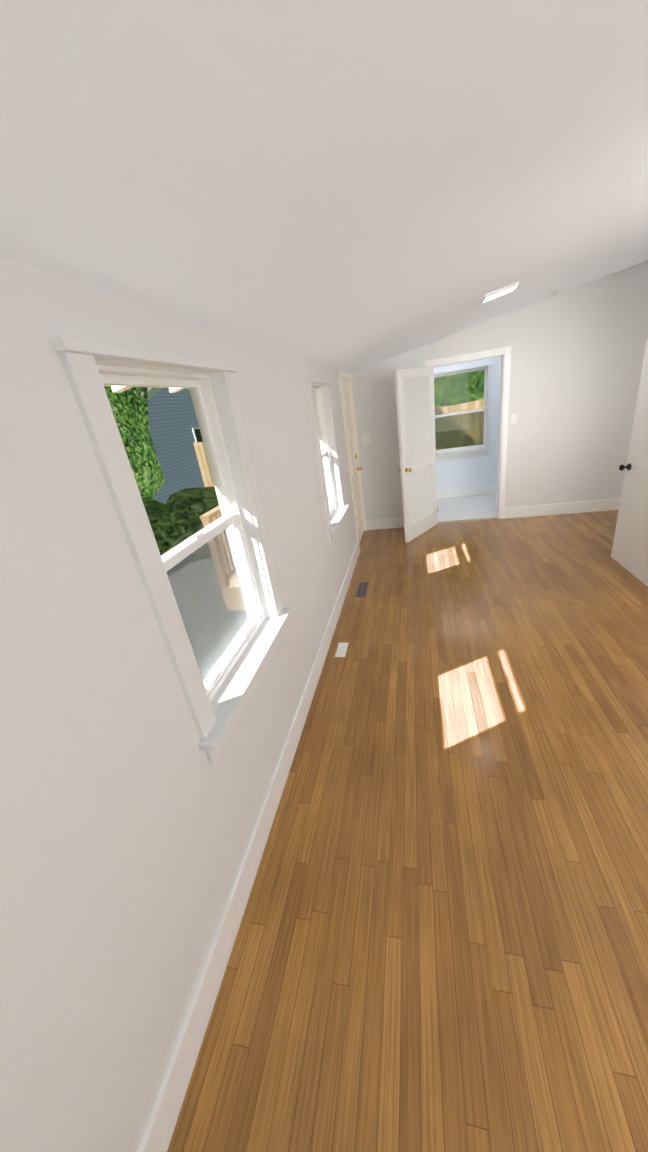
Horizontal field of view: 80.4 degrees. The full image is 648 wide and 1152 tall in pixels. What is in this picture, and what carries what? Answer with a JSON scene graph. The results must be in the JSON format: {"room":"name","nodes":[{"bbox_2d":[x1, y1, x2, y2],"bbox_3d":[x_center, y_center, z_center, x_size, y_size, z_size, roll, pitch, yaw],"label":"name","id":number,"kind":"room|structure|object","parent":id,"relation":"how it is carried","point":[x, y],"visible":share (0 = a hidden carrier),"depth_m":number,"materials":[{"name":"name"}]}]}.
{"room":"empty living room","nodes":[
{"label":"empty living room","id":0,"kind":"room"},
{"bbox_2d":[0,258,364,1151],"bbox_3d":[-0.304,-0.713,2.330,0.150,3.050,6.790,-3,24,14],"label":"wall","id":1,"kind":"structure","parent":0,"point":[128,816],"depth_m":0.91,"materials":[{"name":"white paint"}]},
{"bbox_2d":[104,385,184,392],"bbox_3d":[-0.672,-1.651,3.047,0.820,0.240,11.000,-3,24,14],"label":"soffit","id":2,"kind":"structure","parent":1,"relation":"attached to","point":[119,389],"depth_m":2.31,"materials":[{"name":"wood"}]},
{"bbox_2d":[49,336,291,765],"bbox_3d":[-0.449,-0.107,1.498,0.215,1.309,0.930,-3,24,14],"label":"window","id":3,"kind":"structure","parent":1,"relation":"in","point":[216,718],"depth_m":1.39,"materials":[{"name":"white paint"}]},
{"bbox_2d":[167,527,250,681],"bbox_3d":[-0.495,0.112,1.612,0.002,0.540,0.688,-3,24,14],"label":"screen","id":4,"kind":"object","parent":3,"relation":"attached to","point":[207,597],"depth_m":1.65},
{"bbox_2d":[137,542,359,1151],"bbox_3d":[-0.110,0.793,2.475,0.016,0.150,5.560,-3,24,14],"label":"baseboard","id":5,"kind":"structure","parent":1,"relation":"attached to","point":[161,1124],"depth_m":1.37,"materials":[{"name":"white paint"}]},
{"bbox_2d":[306,377,349,543],"bbox_3d":[0.002,-1.051,3.490,0.215,1.309,0.880,-3,24,14],"label":"window","id":6,"kind":"structure","parent":1,"relation":"in","point":[335,520],"depth_m":3.65,"materials":[{"name":"white paint"}]},
{"bbox_2d":[341,379,363,542],"bbox_3d":[0.390,-1.430,4.985,0.113,2.030,0.810,-3,24,14],"label":"exterior door","id":7,"kind":"structure","parent":1,"relation":"in","point":[350,432],"depth_m":5.07,"materials":[{"name":"white wood"}]},
{"bbox_2d":[338,371,366,548],"bbox_3d":[0.327,-1.451,4.976,0.166,2.105,0.930,-3,24,14],"label":"door frame","id":8,"kind":"structure","parent":1,"relation":"attached to","point":[344,375],"depth_m":4.98,"materials":[{"name":"white wood"}]},
{"bbox_2d":[0,0,647,373],"bbox_3d":[1.491,-1.732,1.453,4.150,0.914,6.810,-3,24,14],"label":"ceiling","id":9,"kind":"structure","parent":0,"point":[349,186],"depth_m":0.77,"materials":[{"name":"white paint"}]},
{"bbox_2d":[481,281,518,302],"bbox_3d":[1.300,-2.100,2.841,0.230,0.062,0.170,-3,24,14],"label":"ceiling light panel","id":10,"kind":"object","parent":9,"relation":"attached to","point":[499,292],"visible":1,"depth_m":2.79,"materials":[{"name":"white plastic"}]},
{"bbox_2d":[549,288,560,295],"bbox_3d":[2.320,-2.854,3.857,0.104,0.047,0.104,-3,24,14],"label":"smoke detector","id":11,"kind":"object","parent":9,"relation":"attached to","point":[554,292],"visible":1,"depth_m":3.83,"materials":[{"name":"white plastic"}]},
{"bbox_2d":[167,494,647,1151],"bbox_3d":[2.012,0.313,3.146,4.150,0.120,8.300,-3,24,14],"label":"floor","id":12,"kind":"structure","parent":0,"point":[441,942],"depth_m":1.52,"materials":[{"name":"brown wood"}]},
{"bbox_2d":[335,643,347,656],"bbox_3d":[0.142,0.584,3.042,0.080,0.006,0.190,-3,24,14],"label":"floor vent","id":13,"kind":"object","parent":12,"relation":"in","point":[341,650],"visible":1,"depth_m":3.03,"materials":[{"name":"white metal"}]},
{"bbox_2d":[355,582,368,596],"bbox_3d":[0.398,0.137,3.970,0.110,0.005,0.320,-3,24,14],"label":"floor vent","id":14,"kind":"object","parent":12,"relation":"in","point":[362,589],"visible":1,"depth_m":3.96,"materials":[{"name":"silver metal"}]},
{"bbox_2d":[434,356,500,489],"bbox_3d":[2.245,-2.611,6.310,2.750,2.600,0.150,-3,24,14],"label":"wall","id":15,"kind":"structure","parent":0,"point":[467,472],"depth_m":6.47,"materials":[{"name":"white paint"}]},
{"bbox_2d":[434,363,491,461],"bbox_3d":[2.163,-2.625,6.285,1.055,1.364,0.215,-3,24,14],"label":"window","id":16,"kind":"structure","parent":15,"relation":"in","point":[462,454],"depth_m":6.28,"materials":[{"name":"white paint"}]},
{"bbox_2d":[435,411,483,449],"bbox_3d":[2.216,-2.432,6.458,0.903,0.567,0.002,-3,24,14],"label":"screen","id":17,"kind":"object","parent":16,"relation":"attached to","point":[459,428],"depth_m":6.44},
{"bbox_2d":[437,485,496,498],"bbox_3d":[2.404,-1.466,6.724,2.450,0.150,0.016,-3,24,14],"label":"baseboard","id":18,"kind":"structure","parent":15,"relation":"attached to","point":[469,491],"depth_m":6.68,"materials":[{"name":"white paint"}]},
{"bbox_2d":[351,260,647,519],"bbox_3d":[2.373,-2.208,4.778,4.000,3.050,0.170,-3,24,14],"label":"wall","id":19,"kind":"structure","parent":0,"point":[577,356],"depth_m":4.68,"materials":[{"name":"white paint"}]},
{"bbox_2d":[362,434,370,443],"bbox_3d":[0.576,-1.868,5.240,0.116,0.114,0.016,-3,24,14],"label":"switch plate","id":20,"kind":"object","parent":19,"relation":"attached to","point":[366,439],"visible":1,"depth_m":5.24,"materials":[{"name":"white plastic"}]},
{"bbox_2d":[366,517,403,529],"bbox_3d":[1.079,-0.787,5.650,0.935,0.150,0.036,-3,24,14],"label":"baseboard","id":21,"kind":"structure","parent":19,"relation":"attached to","point":[388,523],"depth_m":5.67,"materials":[{"name":"white paint"}]},
{"bbox_2d":[394,367,437,542],"bbox_3d":[1.198,-1.510,4.883,0.499,2.020,0.748,-3,24,14],"label":"louvered door","id":22,"kind":"structure","parent":19,"relation":"in","point":[415,391],"depth_m":4.81,"materials":[{"name":"white paint"}]},
{"bbox_2d":[438,517,496,522],"bbox_3d":[2.042,-0.798,5.516,0.850,0.010,0.060,-3,24,14],"label":"trim","id":23,"kind":"structure","parent":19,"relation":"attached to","point":[467,520],"depth_m":5.50,"materials":[{"name":"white wood"}]},
{"bbox_2d":[425,346,511,518],"bbox_3d":[1.898,-1.766,5.125,0.990,2.110,0.156,-3,24,14],"label":"trim","id":24,"kind":"structure","parent":19,"relation":"attached to","point":[505,352],"depth_m":4.77,"materials":[{"name":"white paint"}]},
{"bbox_2d":[511,414,516,423],"bbox_3d":[2.397,-1.981,4.831,0.070,0.114,0.016,-3,24,14],"label":"switch plate","id":25,"kind":"object","parent":19,"relation":"attached to","point":[513,418],"visible":1,"depth_m":4.83,"materials":[{"name":"white plastic"}]},
{"bbox_2d":[504,498,620,518],"bbox_3d":[3.418,-0.916,5.106,1.875,0.150,0.016,-3,24,14],"label":"baseboard","id":26,"kind":"structure","parent":19,"relation":"attached to","point":[608,504],"depth_m":5.15,"materials":[{"name":"white paint"}]},
{"bbox_3d":[2.778,-1.225,2.391,0.561,3.050,0.100,-3,24,14],"label":"wall","id":27,"kind":"structure","parent":0,"visible":0},
{"bbox_2d":[611,337,647,586],"bbox_3d":[2.648,-0.941,3.063,0.191,2.022,0.780,-3,24,14],"label":"door","id":28,"kind":"structure","parent":27,"relation":"in","point":[629,553],"depth_m":3.31,"materials":[{"name":"white paint"}]},
{"label":"outside","id":29,"kind":"structure","parent":0,"visible":0},
{"bbox_2d":[169,425,480,679],"bbox_3d":[-2.583,-3.152,14.062,70.000,0.200,65.000,-3,24,14],"label":"ground","id":30,"kind":"structure","parent":29,"point":[202,610],"depth_m":5.09,"materials":[{"name":"concrete"}]},
{"bbox_2d":[110,387,204,503],"bbox_3d":[-8.822,-5.303,15.526,8.100,4.318,9.800,-3,24,14],"label":"house","id":31,"kind":"structure","parent":30,"relation":"on","point":[162,433],"depth_m":13.83,"materials":[{"name":"blue"}]},
{"bbox_2d":[200,506,245,610],"bbox_3d":[-0.320,-0.770,5.927,1.610,1.300,2.900,-3,24,14],"label":"deck","id":32,"kind":"object","parent":30,"relation":"on","point":[214,512],"depth_m":4.93,"materials":[{"name":"brown wood"}]},
{"bbox_2d":[104,370,483,575],"bbox_3d":[-5.797,-5.543,7.107,34.131,9.298,14.883,-22,27,-28],"label":"vegetation","id":33,"kind":"object","parent":30,"relation":"on","point":[441,389],"depth_m":6.82,"materials":[{"name":"green plant"}]},
{"bbox_2d":[193,399,483,486],"bbox_3d":[3.458,-3.082,9.037,14.130,1.940,0.060,-3,24,14],"label":"fence","id":34,"kind":"object","parent":30,"relation":"on","point":[199,446],"depth_m":8.97,"materials":[{"name":"brown wood"}]},
{"bbox_2d":[442,391,475,421],"bbox_3d":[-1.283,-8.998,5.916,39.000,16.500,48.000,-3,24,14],"label":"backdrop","id":35,"kind":"object","parent":30,"relation":"on","point":[456,397],"depth_m":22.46,"materials":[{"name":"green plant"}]}
]}

